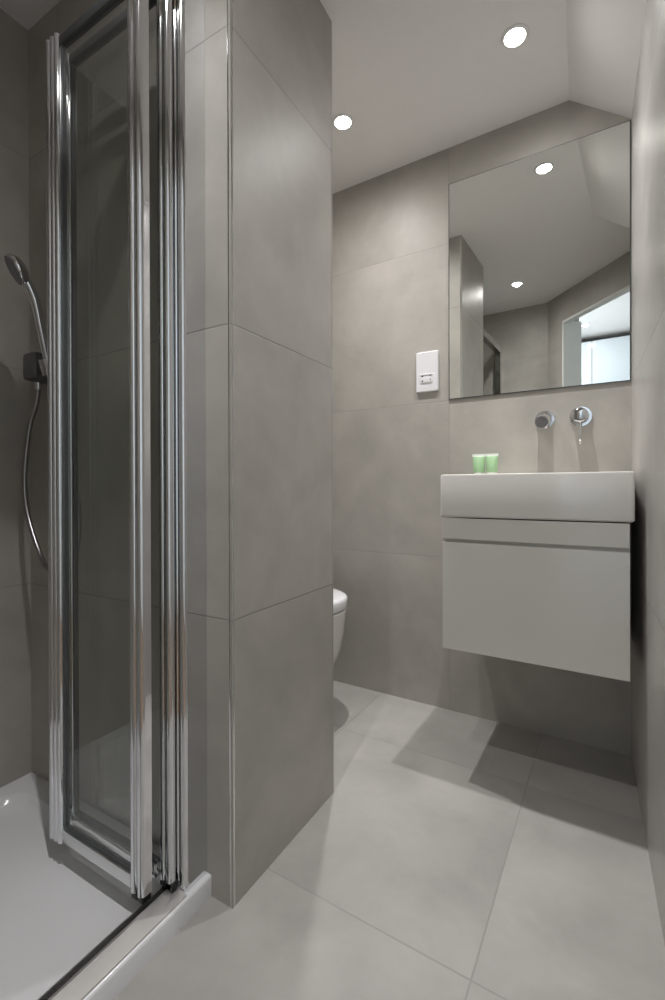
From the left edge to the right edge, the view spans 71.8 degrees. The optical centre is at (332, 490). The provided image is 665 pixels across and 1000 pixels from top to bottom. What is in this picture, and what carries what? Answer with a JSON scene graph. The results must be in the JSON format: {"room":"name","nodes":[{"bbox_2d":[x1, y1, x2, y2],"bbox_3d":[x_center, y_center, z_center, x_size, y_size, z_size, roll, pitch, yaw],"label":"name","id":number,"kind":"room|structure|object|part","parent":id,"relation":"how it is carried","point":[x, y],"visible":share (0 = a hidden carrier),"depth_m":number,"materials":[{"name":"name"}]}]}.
{"room":"bathroom","nodes":[
{"label":"bathroom","id":0,"kind":"room"},
{"bbox_2d":[0,8,31,787],"bbox_3d":[-0.815,-0.274,1.444,0.100,2.221,1.835,0,0,30],"label":"wall","id":1,"kind":"structure","parent":0,"point":[15,538],"depth_m":1.25,"materials":[{"name":"tile"}]},
{"bbox_2d":[28,0,333,908],"bbox_3d":[-0.423,-0.224,1.276,0.746,2.121,0.406,0,0,30],"label":"wall partition","id":2,"kind":"structure","parent":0,"point":[282,49],"depth_m":1.08,"materials":[{"name":"tile"}]},
{"bbox_2d":[4,253,81,573],"bbox_3d":[-0.725,-0.161,1.122,0.260,0.769,0.132,0,0,45],"label":"shower","id":3,"kind":"object","parent":2,"relation":"attached to","point":[34,363],"visible":0.77,"depth_m":1.15,"materials":[{"name":"metal"}]},
{"bbox_2d":[23,351,46,383],"bbox_3d":[-0.771,-0.322,1.210,0.060,0.070,0.055,0,0,30],"label":"holder","id":4,"kind":"object","parent":3,"relation":"attached to","point":[31,367],"depth_m":1.18,"materials":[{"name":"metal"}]},
{"bbox_3d":[-0.710,-0.383,1.117,0.026,0.233,0.085,0,0,22],"label":"handle","id":5,"kind":"part","parent":3,"relation":"part of","materials":[{"name":"silver metal"}]},
{"bbox_2d":[227,0,234,907],"bbox_3d":[-0.203,-0.224,0.918,0.007,2.121,0.007,0,0,30],"label":"trim","id":6,"kind":"structure","parent":2,"relation":"attached to","point":[227,0],"depth_m":0.92,"materials":[{"name":"silver metal"}]},
{"bbox_2d":[331,109,332,737],"bbox_3d":[-0.003,-0.225,1.264,0.007,2.121,0.007,0,0,30],"label":"trim","id":7,"kind":"structure","parent":2,"relation":"attached to","point":[331,109],"depth_m":1.26,"materials":[{"name":"silver metal"}]},
{"bbox_2d":[0,0,568,193],"bbox_3d":[-0.116,-1.325,1.027,1.628,0.080,1.925,0,0,30],"label":"ceiling","id":8,"kind":"structure","parent":0,"point":[416,79],"depth_m":1.42,"materials":[{"name":"white paint"}]},
{"bbox_2d":[332,113,353,130],"bbox_3d":[0.037,-1.286,1.606,0.077,0.005,0.077,0,0,30],"label":"recessed light","id":9,"kind":"object","parent":8,"relation":"in","point":[344,122],"visible":1,"depth_m":1.60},
{"bbox_2d":[501,23,529,49],"bbox_3d":[0.518,-1.286,1.304,0.077,0.005,0.077,0,0,30],"label":"recessed light","id":10,"kind":"object","parent":8,"relation":"in","point":[517,34],"visible":1,"depth_m":1.30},
{"bbox_2d":[114,681,664,999],"bbox_3d":[-0.209,0.891,-0.163,3.000,0.100,4.500,0,0,30],"label":"floor","id":11,"kind":"structure","parent":0,"point":[451,855],"depth_m":0.97,"materials":[{"name":"tile"}]},
{"bbox_2d":[0,772,211,999],"bbox_3d":[-0.739,0.816,0.788,0.689,0.045,0.766,0,0,30],"label":"shower tray","id":12,"kind":"object","parent":11,"relation":"on","point":[57,905],"visible":0.77,"depth_m":0.91,"materials":[{"name":"white ceramic"}]},
{"bbox_2d":[38,0,206,999],"bbox_3d":[-0.608,-0.114,0.707,0.372,1.815,0.765,0,0,30],"label":"shower enclosure","id":13,"kind":"object","parent":12,"relation":"on","point":[181,863],"visible":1,"depth_m":0.91,"materials":[{"name":"silver metal"}]},
{"bbox_3d":[-0.487,-0.971,0.940,0.229,0.018,0.016,0,0,30],"label":"rail","id":14,"kind":"part","parent":13,"relation":"part of","materials":[{"name":"silver metal"}]},
{"bbox_3d":[-0.482,0.750,0.946,0.229,0.026,0.020,0,0,30],"label":"rail","id":15,"kind":"part","parent":13,"relation":"part of","materials":[{"name":"metal"}]},
{"bbox_3d":[-0.469,-0.972,0.972,0.280,0.018,0.016,0,0,30],"label":"rail","id":16,"kind":"part","parent":13,"relation":"part of","materials":[{"name":"silver metal"}]},
{"bbox_3d":[-0.465,0.749,0.979,0.280,0.026,0.020,0,0,30],"label":"rail","id":17,"kind":"part","parent":13,"relation":"part of","materials":[{"name":"metal"}]},
{"bbox_2d":[332,100,630,755],"bbox_3d":[0.384,-0.279,1.839,1.620,2.221,0.120,0,0,32],"label":"wall","id":18,"kind":"structure","parent":0,"point":[393,443],"depth_m":1.79,"materials":[{"name":"tile"}]},
{"bbox_2d":[416,350,438,392],"bbox_3d":[0.364,-0.457,1.771,0.087,0.154,0.015,0,0,32],"label":"socket","id":19,"kind":"object","parent":18,"relation":"attached to","point":[427,363],"visible":1,"depth_m":1.77,"materials":[{"name":"white plastic"}]},
{"bbox_3d":[0.362,-0.430,1.768,0.052,0.034,0.003,0,0,32],"label":"outlet panel","id":20,"kind":"part","parent":19,"relation":"part of","materials":[{"name":"white plastic"}]},
{"bbox_2d":[443,517,629,681],"bbox_3d":[0.625,0.274,1.402,0.467,0.386,0.376,0,0,32],"label":"vanity cabinet","id":21,"kind":"object","parent":18,"relation":"attached to","point":[548,593],"visible":0.89,"depth_m":1.23,"materials":[{"name":"grey paint"}]},
{"bbox_3d":[0.531,0.112,1.250,0.467,0.061,0.020,0,0,32],"label":"rail","id":22,"kind":"part","parent":21,"relation":"part of","materials":[{"name":"grey paint"}]},
{"bbox_2d":[440,471,634,521],"bbox_3d":[0.624,0.015,1.398,0.484,0.125,0.379,0,0,32],"label":"washbasin","id":23,"kind":"object","parent":21,"relation":"in","point":[571,496],"visible":1,"depth_m":1.22,"materials":[{"name":"white ceramic"}]},
{"bbox_2d":[472,454,485,473],"bbox_3d":[0.502,-0.086,1.574,0.033,0.076,0.035,0,0,-24],"label":"toiletry tube","id":24,"kind":"object","parent":23,"relation":"on","point":[478,459],"visible":0.8,"depth_m":1.56,"materials":[{"name":"green plastic"}]},
{"bbox_2d":[486,453,497,473],"bbox_3d":[0.538,-0.086,1.552,0.035,0.076,0.033,0,0,-1],"label":"toiletry tube","id":25,"kind":"object","parent":23,"relation":"on","point":[491,459],"visible":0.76,"depth_m":1.54,"materials":[{"name":"green plastic"}]},
{"bbox_2d":[449,120,630,399],"bbox_3d":[0.683,-0.745,1.579,0.575,0.809,0.006,0,0,32],"label":"wall mirror","id":26,"kind":"object","parent":18,"relation":"attached to","point":[540,242],"visible":1,"depth_m":1.55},
{"bbox_2d":[534,410,554,428],"bbox_3d":[0.706,-0.237,1.535,0.063,0.066,0.066,0,0,32],"label":"spout","id":27,"kind":"object","parent":18,"relation":"attached to","point":[545,419],"visible":1,"depth_m":1.52,"materials":[{"name":"silver metal"}]},
{"bbox_2d":[569,406,592,443],"bbox_3d":[0.799,-0.210,1.481,0.067,0.127,0.056,0,0,32],"label":"mixer","id":28,"kind":"object","parent":18,"relation":"attached to","point":[581,416],"visible":1,"depth_m":1.47,"materials":[{"name":"silver metal"}]},
{"bbox_3d":[0.792,-0.183,1.469,0.008,0.072,0.010,0,0,32],"label":"lever","id":29,"kind":"part","parent":28,"relation":"part of","materials":[{"name":"silver metal"}]},
{"bbox_3d":[0.798,-0.240,1.479,0.047,0.047,0.052,0,0,32],"label":"knob","id":30,"kind":"part","parent":28,"relation":"part of","materials":[{"name":"silver metal"}]},
{"bbox_2d":[565,0,646,118],"bbox_3d":[0.677,-1.226,1.137,0.182,0.162,0.792,0,0,29],"label":"ceiling","id":31,"kind":"structure","parent":0,"point":[604,37],"depth_m":1.28,"materials":[{"name":"white paint"}]},
{"bbox_2d":[631,0,664,944],"bbox_3d":[0.682,-0.276,0.872,0.100,2.221,1.288,0,0,29],"label":"wall","id":32,"kind":"structure","parent":0,"point":[648,112],"depth_m":1.03,"materials":[{"name":"tile"}]},
{"bbox_3d":[-0.444,-0.227,1.897,0.089,2.121,0.649,0,0,30],"label":"wall","id":33,"kind":"structure","parent":0,"visible":0},
{"bbox_2d":[333,588,346,665],"bbox_3d":[-0.188,0.538,1.741,0.509,0.308,0.366,0,0,30],"label":"toilet","id":34,"kind":"object","parent":33,"relation":"attached to","point":[339,597],"visible":0.2,"depth_m":1.62,"materials":[{"name":"white ceramic"}]},
{"bbox_3d":[-0.169,0.405,1.729,0.464,0.042,0.366,0,0,30],"label":"lid","id":35,"kind":"part","parent":34,"relation":"part of","materials":[{"name":"white plastic"}]}
]}

